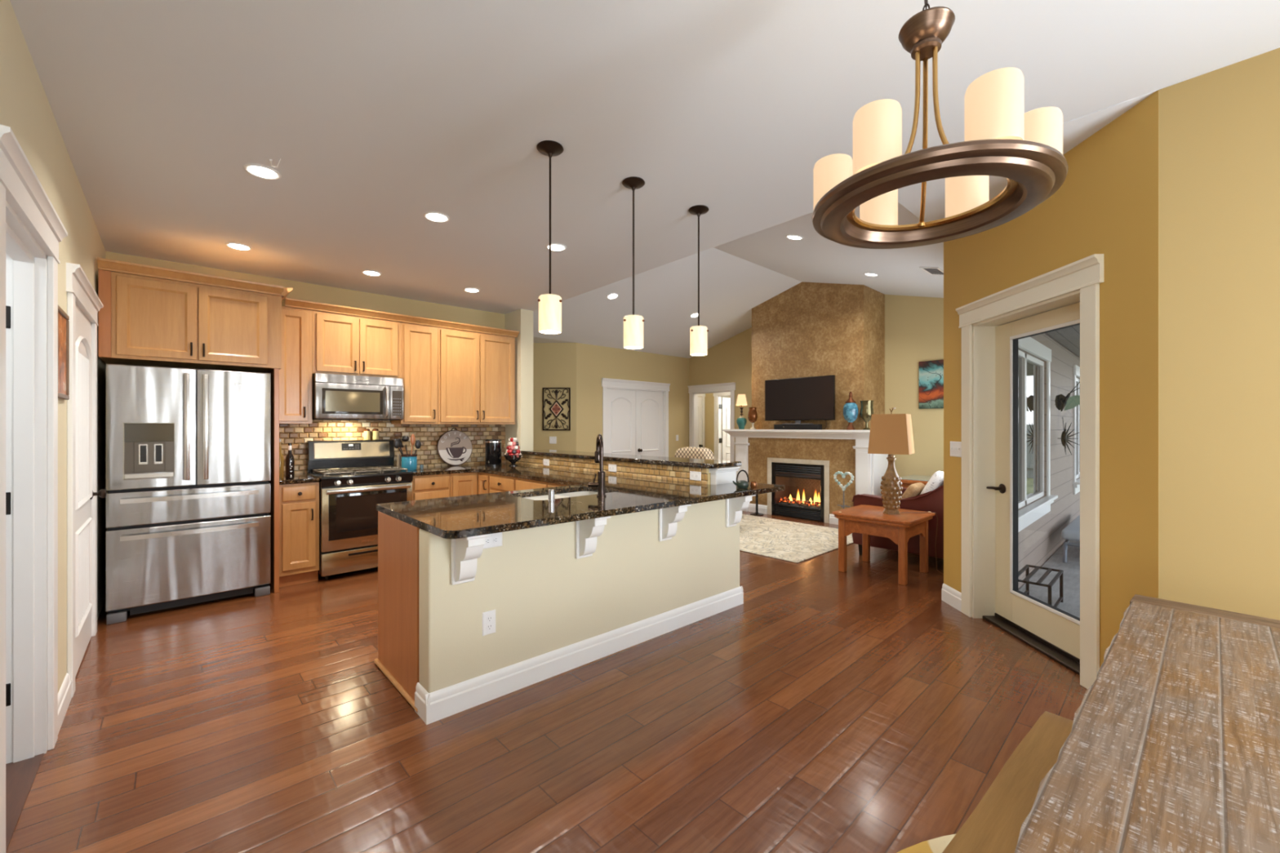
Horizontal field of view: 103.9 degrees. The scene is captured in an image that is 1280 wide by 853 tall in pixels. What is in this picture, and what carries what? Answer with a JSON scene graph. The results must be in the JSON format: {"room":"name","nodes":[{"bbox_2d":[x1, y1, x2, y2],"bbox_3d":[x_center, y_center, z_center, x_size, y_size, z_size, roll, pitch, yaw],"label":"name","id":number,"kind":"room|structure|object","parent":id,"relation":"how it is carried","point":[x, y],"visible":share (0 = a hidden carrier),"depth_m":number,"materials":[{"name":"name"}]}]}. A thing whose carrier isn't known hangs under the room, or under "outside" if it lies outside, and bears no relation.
{"room":"open-plan kitchen","nodes":[
{"label":"open-plan kitchen","id":0,"kind":"room"},
{"bbox_2d":[0,0,105,692],"bbox_3d":[-1.490,-0.140,0.940,0.125,3.000,8.107,0,0,-43],"label":"wall","id":1,"kind":"structure","parent":0,"point":[25,108],"depth_m":2.38,"materials":[{"name":"beige paint"}]},
{"bbox_2d":[0,124,67,852],"bbox_3d":[-2.236,0.252,1.764,0.186,2.217,1.074,0,0,-43],"label":"door","id":2,"kind":"structure","parent":1,"relation":"in","point":[32,230],"depth_m":2.04,"materials":[{"name":"white paint"}]},
{"bbox_2d":[57,305,69,399],"bbox_3d":[-2.684,-0.335,2.324,0.016,0.410,0.340,0,0,-43],"label":"framed picture","id":3,"kind":"object","parent":1,"relation":"attached to","point":[63,318],"visible":0.63,"depth_m":2.37,"materials":[{"name":"brown"}]},
{"bbox_2d":[57,312,66,394],"bbox_3d":[-2.687,-0.335,2.321,0.008,0.380,0.310,0,0,-43],"label":"print","id":4,"kind":"object","parent":3,"relation":"attached to","point":[61,316],"depth_m":2.33},
{"bbox_2d":[57,673,71,733],"bbox_3d":[-0.814,1.294,0.318,0.016,0.132,5.975,0,0,-43],"label":"baseboard","id":5,"kind":"structure","parent":1,"relation":"attached to","point":[64,694],"depth_m":2.36,"materials":[{"name":"white paint"}]},
{"bbox_2d":[66,262,106,697],"bbox_3d":[-3.252,0.274,2.888,0.195,2.172,1.154,0,0,-43],"label":"door","id":6,"kind":"structure","parent":1,"relation":"in","point":[83,303],"depth_m":2.85,"materials":[{"name":"white paint"}]},
{"bbox_2d":[105,251,505,599],"bbox_3d":[-2.999,-0.140,5.169,3.436,3.000,0.162,0,0,-43],"label":"wall","id":7,"kind":"structure","parent":0,"point":[296,434],"depth_m":5.23,"materials":[{"name":"paint"}]},
{"bbox_2d":[98,269,281,373],"bbox_3d":[-3.550,-0.772,4.015,1.025,0.595,0.785,0,0,-43],"label":"upper cabinet","id":8,"kind":"object","parent":7,"relation":"attached to","point":[144,321],"visible":0.98,"depth_m":3.72,"materials":[{"name":"brown wood"}]},
{"bbox_2d":[97,257,519,337],"bbox_3d":[-2.572,-1.105,4.710,3.407,0.066,0.482,0,0,-43],"label":"crown molding","id":9,"kind":"structure","parent":8,"relation":"attached to","point":[112,265],"depth_m":4.07,"materials":[{"name":"brown wood"}]},
{"bbox_2d":[279,306,312,423],"bbox_3d":[-3.208,-0.547,4.611,0.283,1.045,0.370,0,0,-43],"label":"upper cabinet","id":10,"kind":"object","parent":7,"relation":"attached to","point":[295,374],"visible":0.86,"depth_m":4.52,"materials":[{"name":"brown wood"}]},
{"bbox_2d":[312,310,400,377],"bbox_3d":[-2.822,-0.780,4.971,0.768,0.580,0.370,0,0,-43],"label":"upper cabinet","id":11,"kind":"object","parent":7,"relation":"attached to","point":[343,344],"visible":0.9,"depth_m":4.84,"materials":[{"name":"brown wood"}]},
{"bbox_2d":[312,373,403,420],"bbox_3d":[-2.787,-0.277,4.934,0.759,0.423,0.461,0,0,-43],"label":"microwave oven","id":12,"kind":"object","parent":11,"relation":"attached to","point":[335,397],"visible":1,"depth_m":4.77,"materials":[{"name":"silver"}]},
{"bbox_2d":[391,322,438,424],"bbox_3d":[-2.401,-0.547,5.364,0.380,1.045,0.370,0,0,-43],"label":"upper cabinet","id":13,"kind":"object","parent":7,"relation":"attached to","point":[419,343],"visible":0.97,"depth_m":5.26,"materials":[{"name":"brown wood"}]},
{"bbox_2d":[438,327,515,424],"bbox_3d":[-1.925,-0.547,5.807,0.916,1.045,0.370,0,0,-43],"label":"upper cabinet","id":14,"kind":"object","parent":7,"relation":"attached to","point":[477,371],"visible":0.95,"depth_m":5.66,"materials":[{"name":"brown wood"}]},
{"bbox_2d":[505,309,533,451],"bbox_3d":[-2.331,-0.030,7.101,0.175,2.780,2.834,0,0,-43],"label":"wall pillar","id":15,"kind":"structure","parent":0,"point":[521,321],"depth_m":6.07,"materials":[{"name":"beige paint"}]},
{"bbox_2d":[5,511,1087,852],"bbox_3d":[1.260,1.390,5.174,12.300,0.060,10.550,0,0,-43],"label":"floor","id":16,"kind":"structure","parent":0,"point":[857,709],"depth_m":2.23,"materials":[{"name":"brown wood"}]},
{"bbox_2d":[5,753,44,851],"bbox_3d":[-2.254,1.358,1.747,0.135,0.004,0.790,0,0,-43],"label":"threshold","id":17,"kind":"object","parent":16,"relation":"on","point":[20,775],"visible":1,"depth_m":1.89,"materials":[{"name":"wood"}]},
{"bbox_2d":[106,364,270,624],"bbox_3d":[-3.550,0.465,3.987,0.915,1.790,0.786,0,0,-43],"label":"refrigerator","id":18,"kind":"object","parent":16,"relation":"on","point":[188,451],"visible":1,"depth_m":3.69,"materials":[{"name":"silver"}]},
{"bbox_2d":[266,368,279,592],"bbox_3d":[-3.219,0.443,4.365,0.034,1.835,0.715,0,0,-43],"label":"panel","id":19,"kind":"object","parent":16,"relation":"on","point":[274,373],"visible":0.54,"depth_m":4.11,"materials":[{"name":"brown wood"}]},
{"bbox_2d":[279,482,319,586],"bbox_3d":[-3.105,0.924,4.492,0.295,0.872,0.655,0,0,-43],"label":"base cabinet","id":20,"kind":"object","parent":16,"relation":"on","point":[299,503],"visible":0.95,"depth_m":4.29,"materials":[{"name":"brown wood"}]},
{"bbox_2d":[279,473,319,484],"bbox_3d":[-3.119,0.468,4.505,0.297,0.036,0.643,0,0,-43],"label":"countertop","id":21,"kind":"structure","parent":20,"relation":"on","point":[299,477],"depth_m":4.32,"materials":[{"name":"brown stone"}]},
{"bbox_2d":[285,443,294,479],"bbox_3d":[-3.030,0.296,4.338,0.064,0.307,0.066,0,0,-43],"label":"wine bottle","id":22,"kind":"object","parent":21,"relation":"on","point":[290,460],"visible":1,"depth_m":4.32,"materials":[{"name":"black glass"}]},
{"bbox_2d":[306,439,413,579],"bbox_3d":[-2.699,0.749,4.842,0.774,1.222,0.696,0,0,-43],"label":"gas range","id":23,"kind":"object","parent":16,"relation":"on","point":[355,476],"visible":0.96,"depth_m":4.61,"materials":[{"name":"silver metal"}]},
{"bbox_2d":[307,470,413,479],"bbox_3d":[-2.689,0.455,4.831,0.774,0.026,0.585,0,0,-43],"label":"cooktop","id":24,"kind":"object","parent":23,"relation":"in","point":[380,474],"depth_m":4.66,"materials":[{"name":"black metal"}]},
{"bbox_2d":[320,481,412,552],"bbox_3d":[-2.491,0.820,4.619,0.758,0.556,0.086,0,0,-43],"label":"oven","id":25,"kind":"object","parent":23,"relation":"in","point":[349,513],"depth_m":4.53,"materials":[{"name":"silver glass"}]},
{"bbox_2d":[373,511,420,713],"bbox_3d":[-0.740,0.923,3.156,1.537,0.874,0.725,0,0,-43],"label":"island end panel","id":26,"kind":"object","parent":16,"relation":"on","point":[397,659],"visible":0.17,"depth_m":2.61,"materials":[{"name":"brown wood"}]},
{"bbox_2d":[411,473,449,500],"bbox_3d":[-2.290,0.924,5.254,0.384,0.872,0.651,0,0,-43],"label":"base cabinet","id":27,"kind":"object","parent":16,"relation":"on","point":[437,486],"visible":0.31,"depth_m":5.03,"materials":[{"name":"brown wood"}]},
{"bbox_2d":[449,472,489,497],"bbox_3d":[-1.739,0.874,5.635,0.938,0.772,0.875,0,0,-43],"label":"base cabinet","id":28,"kind":"object","parent":16,"relation":"on","point":[463,483],"visible":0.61,"depth_m":5.28,"materials":[{"name":"brown wood"}]},
{"bbox_2d":[376,462,784,538],"bbox_3d":[-1.085,0.468,4.305,2.565,0.036,3.708,0,0,-43],"label":"countertop","id":29,"kind":"structure","parent":28,"relation":"on","point":[479,514],"depth_m":3.06,"materials":[{"name":"brown stone"}]},
{"bbox_2d":[400,453,417,470],"bbox_3d":[-2.387,0.368,5.185,0.156,0.162,0.156,0,0,-43],"label":"utensil crock","id":30,"kind":"object","parent":29,"relation":"on","point":[409,461],"visible":0.88,"depth_m":5.13,"materials":[{"name":"blue ceramic"}]},
{"bbox_2d":[437,427,472,465],"bbox_3d":[-2.133,0.233,5.785,0.412,0.436,0.067,0,0,-43],"label":"coffee sign","id":31,"kind":"object","parent":29,"relation":"on","point":[455,447],"visible":1,"depth_m":5.77,"materials":[{"name":"beige"}]},
{"bbox_2d":[445,437,466,461],"bbox_3d":[-2.119,0.264,5.782,0.240,0.279,0.043,0,0,-43],"label":"cup","id":32,"kind":"object","parent":31,"relation":"on","point":[455,447],"depth_m":5.78,"materials":[{"name":"brown"}]},
{"bbox_2d":[484,439,502,466],"bbox_3d":[-1.688,0.296,5.769,0.188,0.306,0.188,0,0,-43],"label":"coffee canister","id":33,"kind":"object","parent":29,"relation":"on","point":[492,446],"visible":1,"depth_m":5.69,"materials":[{"name":"black"}]},
{"bbox_2d":[524,491,597,500],"bbox_3d":[-0.505,0.600,3.416,0.744,0.225,0.459,0,0,-43],"label":"sink","id":34,"kind":"object","parent":29,"relation":"in","point":[578,493],"visible":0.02,"depth_m":3.65,"materials":[{"name":"white ceramic"}]},
{"bbox_2d":[587,434,606,497],"bbox_3d":[-0.265,0.249,3.300,0.116,0.400,0.196,0,0,10],"label":"kitchen faucet","id":35,"kind":"object","parent":29,"relation":"on","point":[598,454],"visible":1,"depth_m":3.22,"materials":[{"name":"black metal"}]},
{"bbox_2d":[489,473,516,493],"bbox_3d":[-1.165,0.874,5.197,0.675,0.772,0.541,0,0,-43],"label":"base cabinet","id":36,"kind":"object","parent":16,"relation":"on","point":[498,483],"visible":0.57,"depth_m":4.98,"materials":[{"name":"brown wood"}]},
{"bbox_2d":[515,477,567,490],"bbox_3d":[-0.580,0.874,4.595,0.641,0.772,1.133,0,0,-43],"label":"base cabinet","id":37,"kind":"object","parent":16,"relation":"on","point":[521,483],"visible":0.12,"depth_m":4.58,"materials":[{"name":"brown wood"}]},
{"bbox_2d":[709,466,740,484],"bbox_3d":[0.676,0.843,3.990,0.290,1.034,0.086,0,0,-43],"label":"end post","id":38,"kind":"object","parent":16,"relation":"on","point":[720,475],"visible":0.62,"depth_m":3.94,"materials":[{"name":"white paint"}]},
{"bbox_2d":[739,514,853,563],"bbox_3d":[1.508,1.353,6.414,1.885,0.012,2.175,0,0,-43],"label":"area rug","id":39,"kind":"object","parent":16,"relation":"on","point":[782,540],"visible":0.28,"depth_m":5.99,"materials":[{"name":"carpet"}]},
{"bbox_2d":[675,447,714,459],"bbox_3d":[0.909,0.808,6.686,0.770,1.077,0.600,0,0,-43],"label":"accent chair","id":40,"kind":"object","parent":39,"relation":"on","point":[704,453],"visible":0.2,"depth_m":6.37,"materials":[{"name":"fabric"}]},
{"bbox_2d":[771,462,824,522],"bbox_3d":[2.481,0.955,7.558,0.462,0.806,0.846,0,0,-43],"label":"gas fireplace","id":41,"kind":"object","parent":16,"relation":"on","point":[804,491],"visible":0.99,"depth_m":7.56,"materials":[{"name":"black metal"}]},
{"bbox_2d":[778,501,820,511],"bbox_3d":[2.464,1.195,7.541,0.310,0.080,0.670,0,0,-43],"label":"tray","id":42,"kind":"object","parent":41,"relation":"on","point":[802,504],"depth_m":7.42,"materials":[{"name":"black"}]},
{"bbox_2d":[722,429,888,524],"bbox_3d":[2.536,0.703,7.588,0.910,1.314,2.520,0,0,-43],"label":"fireplace mantel","id":43,"kind":"object","parent":16,"relation":"on","point":[842,451],"visible":0.59,"depth_m":7.10,"materials":[{"name":"white wood"}]},
{"bbox_2d":[736,394,746,429],"bbox_3d":[1.620,-0.232,7.985,0.176,0.554,0.176,0,0,11],"label":"table lamp","id":44,"kind":"object","parent":43,"relation":"on","point":[741,421],"visible":1,"depth_m":7.92,"materials":[{"name":"teal ceramic"}]},
{"bbox_2d":[722,429,870,439],"bbox_3d":[2.370,0.110,7.433,0.455,0.128,2.520,0,0,-43],"label":"shelf","id":45,"kind":"object","parent":43,"relation":"attached to","point":[740,434],"depth_m":7.28,"materials":[{"name":"white paint"}]},
{"bbox_2d":[773,424,822,429],"bbox_3d":[2.288,0.006,7.289,0.131,0.077,0.700,0,0,-43],"label":"bar","id":46,"kind":"object","parent":43,"relation":"on","point":[775,426],"visible":0.93,"depth_m":7.21,"materials":[{"name":"black"}]},
{"bbox_2d":[764,374,835,429],"bbox_3d":[2.293,-0.332,7.269,0.130,0.747,1.095,0,0,-43],"label":"television","id":47,"kind":"object","parent":43,"relation":"on","point":[803,398],"visible":1,"depth_m":7.21,"materials":[{"name":"black plastic"}]},
{"bbox_2d":[843,391,858,430],"bbox_3d":[2.817,-0.212,6.701,0.192,0.515,0.192,0,0,-43],"label":"urn","id":48,"kind":"object","parent":43,"relation":"on","point":[851,411],"visible":1,"depth_m":6.65,"materials":[{"name":"blue ceramic"}]},
{"bbox_2d":[843,402,858,422],"bbox_3d":[2.817,-0.185,6.701,0.192,0.264,0.192,0,0,-43],"label":"bowl","id":49,"kind":"object","parent":48,"relation":"on","point":[851,411],"depth_m":6.63,"materials":[{"name":"blue glass"}]},
{"bbox_2d":[859,400,874,430],"bbox_3d":[2.994,-0.147,6.614,0.170,0.385,0.168,0,0,-43],"label":"hurricane vase","id":50,"kind":"object","parent":43,"relation":"on","point":[866,406],"visible":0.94,"depth_m":6.56,"materials":[{"name":"gold glass"}]},
{"bbox_2d":[833,471,853,528],"bbox_3d":[2.696,0.977,6.638,0.230,0.767,0.181,0,0,11],"label":"heart ornament","id":51,"kind":"object","parent":16,"relation":"on","point":[843,475],"visible":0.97,"depth_m":6.63,"materials":[{"name":"white stone"}]},
{"bbox_2d":[831,504,935,585],"bbox_3d":[2.278,1.079,4.695,0.695,0.563,0.690,0,0,-43],"label":"side table","id":52,"kind":"object","parent":16,"relation":"on","point":[866,520],"visible":0.99,"depth_m":4.57,"materials":[{"name":"brown wood"}]},
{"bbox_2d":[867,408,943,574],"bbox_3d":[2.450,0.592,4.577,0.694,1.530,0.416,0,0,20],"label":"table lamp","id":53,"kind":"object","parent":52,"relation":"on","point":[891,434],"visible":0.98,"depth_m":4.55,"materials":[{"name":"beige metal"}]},
{"bbox_2d":[852,484,943,559],"bbox_3d":[3.035,0.912,5.309,1.099,0.896,1.125,0,0,-43],"label":"armchair","id":54,"kind":"object","parent":16,"relation":"on","point":[932,501],"visible":0.16,"depth_m":4.87,"materials":[{"name":"red leather"}]},
{"bbox_2d":[901,482,925,498],"bbox_3d":[2.840,0.735,5.253,0.320,0.293,0.220,0,0,-43],"label":"throw pillow","id":55,"kind":"object","parent":54,"relation":"on","point":[915,489],"visible":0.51,"depth_m":5.13,"materials":[{"name":"fabric"}]},
{"bbox_2d":[900,475,931,488],"bbox_3d":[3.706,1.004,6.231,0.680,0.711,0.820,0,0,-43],"label":"throw pillow","id":56,"kind":"object","parent":54,"relation":"on","point":[907,481],"visible":0.08,"depth_m":6.22,"materials":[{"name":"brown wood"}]},
{"bbox_2d":[920,471,943,494],"bbox_3d":[3.058,0.660,5.196,0.454,0.424,0.282,0,0,-43],"label":"throw pillow","id":57,"kind":"object","parent":54,"relation":"on","point":[936,480],"visible":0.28,"depth_m":5.03,"materials":[{"name":"fabric"}]},
{"bbox_2d":[896,833,955,852],"bbox_3d":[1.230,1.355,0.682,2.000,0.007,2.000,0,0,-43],"label":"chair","id":58,"kind":"object","parent":16,"relation":"on","point":[937,845],"visible":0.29,"depth_m":1.61,"materials":[{"name":"wood"}]},
{"bbox_2d":[942,711,1073,852],"bbox_3d":[0.495,1.121,0.721,2.290,0.460,0.332,0,0,-40],"label":"bench","id":59,"kind":"object","parent":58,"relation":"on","point":[994,825],"visible":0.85,"depth_m":1.21,"materials":[{"name":"wood"}]},
{"bbox_2d":[1014,594,1279,852],"bbox_3d":[1.044,0.976,0.501,2.805,0.752,1.005,0,0,-41],"label":"dining table","id":60,"kind":"object","parent":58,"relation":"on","point":[1173,746],"visible":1,"depth_m":0.94,"materials":[{"name":"brown wood"}]},
{"bbox_2d":[533,342,576,451],"bbox_3d":[-1.897,-0.240,8.160,1.750,3.200,0.120,0,0,2],"label":"wall","id":61,"kind":"structure","parent":0,"point":[554,364],"depth_m":8.08,"materials":[{"name":"beige paint"}]},
{"bbox_2d":[542,387,570,430],"bbox_3d":[-1.345,-0.280,8.065,0.450,0.690,0.027,0,0,2],"label":"wall art","id":62,"kind":"object","parent":61,"relation":"in","point":[556,409],"visible":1,"depth_m":8.06,"materials":[{"name":"brown metal"}]},
{"bbox_2d":[418,499,739,693],"bbox_3d":[-0.148,0.924,3.132,2.329,0.872,0.145,0,0,-42],"label":"wall","id":63,"kind":"structure","parent":0,"point":[544,599],"depth_m":2.76,"materials":[{"name":"beige paint"}]},
{"bbox_2d":[450,533,490,585],"bbox_3d":[-0.791,0.618,2.336,0.115,0.261,0.197,0,0,-43],"label":"corbel","id":64,"kind":"object","parent":63,"relation":"attached to","point":[465,552],"visible":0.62,"depth_m":2.34,"materials":[{"name":"white paint"}]},
{"bbox_2d":[482,609,495,635],"bbox_3d":[-0.751,0.978,2.497,0.070,0.115,0.008,0,0,-42],"label":"wall outlet","id":65,"kind":"object","parent":63,"relation":"attached to","point":[488,617],"visible":1,"depth_m":2.49,"materials":[{"name":"white plastic"}]},
{"bbox_2d":[483,532,502,549],"bbox_3d":[-0.741,0.570,2.505,0.115,0.072,0.008,0,0,-42],"label":"wall outlet","id":66,"kind":"object","parent":63,"relation":"attached to","point":[495,540],"visible":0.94,"depth_m":2.51,"materials":[{"name":"white plastic"}]},
{"bbox_2d":[414,586,743,724],"bbox_3d":[-0.142,1.294,3.124,2.364,0.132,0.155,0,0,-42],"label":"baseboard","id":67,"kind":"structure","parent":63,"relation":"attached to","point":[441,704],"depth_m":2.75,"materials":[{"name":"white paint"}]},
{"bbox_2d":[575,515,611,559],"bbox_3d":[-0.264,0.618,2.803,0.115,0.261,0.197,0,0,-43],"label":"corbel","id":68,"kind":"object","parent":63,"relation":"attached to","point":[587,531],"visible":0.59,"depth_m":2.80,"materials":[{"name":"white paint"}]},
{"bbox_2d":[658,504,691,541],"bbox_3d":[0.223,0.618,3.234,0.115,0.261,0.197,0,0,-43],"label":"corbel","id":69,"kind":"object","parent":63,"relation":"attached to","point":[668,517],"visible":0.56,"depth_m":3.23,"materials":[{"name":"white paint"}]},
{"bbox_2d":[725,494,755,527],"bbox_3d":[0.740,0.618,3.691,0.115,0.261,0.197,0,0,-43],"label":"corbel","id":70,"kind":"object","parent":63,"relation":"attached to","point":[734,506],"visible":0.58,"depth_m":3.69,"materials":[{"name":"white paint"}]},
{"bbox_2d":[505,453,710,484],"bbox_3d":[-0.516,0.844,5.152,0.177,1.032,3.240,0,0,-43],"label":"backsplash","id":71,"kind":"structure","parent":0,"point":[680,473],"depth_m":4.59,"materials":[{"name":"stone"}]},
{"bbox_2d":[520,449,741,468],"bbox_3d":[-0.300,0.306,5.046,0.405,0.036,2.930,0,0,-43],"label":"countertop","id":72,"kind":"structure","parent":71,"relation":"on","point":[686,462],"depth_m":4.53,"materials":[{"name":"brown stone"}]},
{"bbox_2d":[576,342,688,457],"bbox_3d":[-0.065,-0.240,9.046,2.736,3.200,0.120,0,0,-43],"label":"wall","id":73,"kind":"structure","parent":0,"point":[593,362],"depth_m":8.72,"materials":[{"name":"beige paint"}]},
{"bbox_2d":[601,377,670,457],"bbox_3d":[-0.076,0.274,9.004,1.634,2.172,0.166,0,0,-43],"label":"door","id":74,"kind":"structure","parent":73,"relation":"in","point":[633,411],"depth_m":8.98,"materials":[{"name":"white paint"}]},
{"bbox_2d":[9,0,1279,314],"bbox_3d":[1.410,-1.810,3.776,8.186,0.860,8.300,0,0,-43],"label":"ceiling","id":75,"kind":"structure","parent":0,"point":[378,116],"depth_m":2.24,"materials":[{"name":"paint"}]},
{"bbox_2d":[243,164,281,179],"bbox_3d":[-2.062,-1.386,2.739,0.165,0.014,0.166,0,0,-43],"label":"recessed light","id":76,"kind":"object","parent":75,"relation":"in","point":[256,170],"visible":1,"depth_m":2.72,"materials":[{"name":"glass"}]},
{"bbox_2d":[423,211,449,222],"bbox_3d":[-1.368,-1.404,3.373,0.165,0.014,0.166,0,0,-43],"label":"recessed light","id":77,"kind":"object","parent":75,"relation":"in","point":[433,216],"visible":1,"depth_m":3.35,"materials":[{"name":"glass"}]},
{"bbox_2d":[536,140,563,333],"bbox_3d":[-0.459,-0.953,2.559,0.137,0.943,0.136,0,0,-43],"label":"pendant light","id":78,"kind":"object","parent":75,"relation":"hanging from","point":[549,304],"visible":1,"depth_m":2.52,"materials":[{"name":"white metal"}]},
{"bbox_2d":[622,177,644,349],"bbox_3d":[-0.039,-0.952,2.951,0.138,0.975,0.136,0,0,-43],"label":"pendant light","id":79,"kind":"object","parent":75,"relation":"hanging from","point":[633,324],"visible":1,"depth_m":2.91,"materials":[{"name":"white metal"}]},
{"bbox_2d":[688,204,708,355],"bbox_3d":[0.393,-0.967,3.354,0.137,0.974,0.136,0,0,-43],"label":"pendant light","id":80,"kind":"object","parent":75,"relation":"hanging from","point":[698,334],"visible":1,"depth_m":3.32,"materials":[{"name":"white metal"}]},
{"bbox_2d":[811,0,1068,248],"bbox_3d":[0.801,-1.018,1.403,0.605,0.854,0.605,0,0,4],"label":"chandelier","id":81,"kind":"object","parent":75,"relation":"hanging from","point":[1001,140],"visible":1,"depth_m":1.26,"materials":[{"name":"brown metal"}]},
{"bbox_2d":[704,393,714,455],"bbox_3d":[2.294,0.110,10.890,2.990,2.500,3.600,0,0,-43],"label":"wall","id":82,"kind":"structure","parent":0,"point":[709,397],"depth_m":11.16,"materials":[{"name":"beige paint"}]},
{"bbox_2d":[697,393,705,447],"bbox_3d":[1.110,0.274,10.907,1.014,2.172,0.106,0,0,-43],"label":"door","id":83,"kind":"structure","parent":82,"relation":"in","point":[700,397],"depth_m":11.16,"materials":[{"name":"white paint"}]},
{"bbox_2d":[713,391,729,460],"bbox_3d":[2.289,0.274,10.981,0.917,2.172,1.044,0,0,-43],"label":"door","id":84,"kind":"structure","parent":82,"relation":"in","point":[722,405],"depth_m":11.05,"materials":[{"name":"white paint"}]},
{"bbox_2d":[533,201,943,358],"bbox_3d":[1.766,-1.810,8.114,7.550,0.920,6.940,0,0,-43],"label":"vault","id":85,"kind":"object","parent":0,"point":[737,276],"visible":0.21,"depth_m":6.70,"materials":[{"name":"paint"}]},
{"bbox_2d":[688,294,943,477],"bbox_3d":[2.316,-0.490,8.586,0.120,3.700,7.000,0,0,-43],"label":"wall","id":86,"kind":"structure","parent":0,"point":[914,325],"depth_m":7.03,"materials":[{"name":"beige paint"}]},
{"bbox_2d":[687,382,735,461],"bbox_3d":[1.384,0.279,9.553,0.166,2.162,1.129,0,0,-43],"label":"door frame","id":87,"kind":"structure","parent":86,"relation":"in","point":[694,390],"depth_m":9.65,"materials":[{"name":"white paint"}]},
{"bbox_2d":[919,360,943,408],"bbox_3d":[4.148,-0.562,6.507,0.034,0.645,0.960,0,0,-43],"label":"canvas","id":88,"kind":"object","parent":86,"relation":"attached to","point":[931,372],"visible":0.42,"depth_m":6.73},
{"bbox_2d":[751,281,884,515],"bbox_3d":[2.654,-0.415,7.616,0.710,3.550,1.780,0,0,-43],"label":"wall","id":89,"kind":"structure","parent":0,"point":[807,329],"depth_m":7.14,"materials":[{"name":"brown paint"}]},
{"bbox_2d":[1017,333,1079,590],"bbox_3d":[4.959,-0.040,5.944,6.640,3.200,0.030,0,0,-43],"label":"wall","id":90,"kind":"structure","parent":0,"point":[1037,542],"depth_m":5.67,"materials":[{"name":"grey"}]},
{"bbox_2d":[1054,382,1079,411],"bbox_3d":[4.672,-0.326,5.422,0.285,0.326,0.035,0,0,36],"label":"ornament","id":91,"kind":"object","parent":90,"relation":"attached to","point":[1061,401],"visible":0.83,"depth_m":5.43,"materials":[{"name":"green metal"}]},
{"bbox_2d":[1057,417,1079,454],"bbox_3d":[4.784,0.105,5.610,0.219,0.421,0.127,0,0,-15],"label":"sunburst ornament","id":92,"kind":"object","parent":90,"relation":"attached to","point":[1064,436],"visible":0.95,"depth_m":5.60,"materials":[{"name":"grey metal"}]},
{"bbox_2d":[1018,540,1079,617],"bbox_3d":[6.137,1.480,4.724,8.580,0.120,3.340,0,0,-43],"label":"floor","id":93,"kind":"structure","parent":0,"point":[1070,604],"depth_m":4.59,"materials":[{"name":"concrete"}]},
{"bbox_2d":[1017,564,1063,607],"bbox_3d":[3.138,1.292,3.952,0.580,0.254,0.240,0,0,-43],"label":"plant stand","id":94,"kind":"object","parent":93,"relation":"on","point":[1060,574],"visible":0.73,"depth_m":3.98,"materials":[{"name":"black"}]},
{"bbox_2d":[1061,515,1079,562],"bbox_3d":[5.298,1.252,5.597,1.817,0.324,0.720,0,0,-43],"label":"chaise lounge","id":95,"kind":"object","parent":93,"relation":"on","point":[1072,531],"visible":0.27,"depth_m":5.26,"materials":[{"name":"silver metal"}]},
{"bbox_2d":[1061,515,1079,541],"bbox_3d":[5.333,1.141,5.630,1.720,0.104,0.720,0,0,-43],"label":"cushion","id":96,"kind":"object","parent":95,"relation":"on","point":[1072,531],"depth_m":5.29,"materials":[{"name":"grey fabric"}]},
{"bbox_2d":[943,90,1158,667],"bbox_3d":[2.451,-0.190,3.083,0.200,3.100,1.686,0,0,2],"label":"wall","id":97,"kind":"structure","parent":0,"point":[1106,203],"depth_m":2.48,"materials":[{"name":"paint"}]},
{"bbox_2d":[941,583,961,612],"bbox_3d":[2.343,1.294,3.086,0.016,0.132,1.686,0,0,2],"label":"baseboard","id":98,"kind":"structure","parent":97,"relation":"attached to","point":[949,595],"depth_m":3.80,"materials":[{"name":"white paint"}]},
{"bbox_2d":[950,441,961,457],"bbox_3d":[2.365,0.170,3.754,0.017,0.115,0.165,0,0,2],"label":"light switch","id":99,"kind":"object","parent":97,"relation":"attached to","point":[955,446],"visible":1,"depth_m":3.75,"materials":[{"name":"white plastic"}]},
{"bbox_2d":[955,253,1103,688],"bbox_3d":[2.428,0.246,3.101,0.246,2.227,1.174,0,0,2],"label":"door","id":100,"kind":"structure","parent":97,"relation":"attached to","point":[992,326],"depth_m":3.37,"materials":[{"name":"beige"}]},
{"bbox_2d":[1046,324,1079,356],"bbox_3d":[6.086,-1.020,4.807,8.540,0.100,3.130,0,0,-43],"label":"ceiling","id":101,"kind":"structure","parent":0,"point":[1069,337],"depth_m":5.46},
{"bbox_2d":[1158,48,1279,620],"bbox_3d":[3.197,-0.190,1.415,0.150,3.100,2.408,0,0,-43],"label":"wall","id":102,"kind":"structure","parent":0,"point":[1219,130],"depth_m":2.11,"materials":[{"name":"paint"}]},
{"bbox_3d":[4.749,-0.490,5.919,6.180,3.700,0.220,0,0,-43],"label":"wall","id":103,"kind":"structure","parent":0,"visible":0},
{"bbox_2d":[1017,336,1057,532],"bbox_3d":[3.649,0.043,4.702,2.170,1.735,0.150,0,0,-43],"label":"window","id":104,"kind":"structure","parent":103,"relation":"in","point":[1030,369],"depth_m":4.96,"materials":[{"name":"white paint"}]},
{"bbox_2d":[1072,364,1079,494],"bbox_3d":[6.373,0.043,7.242,1.720,1.735,0.150,0,0,-43],"label":"window","id":105,"kind":"structure","parent":103,"relation":"in","point":[1076,483],"depth_m":6.91,"materials":[{"name":"white paint"}]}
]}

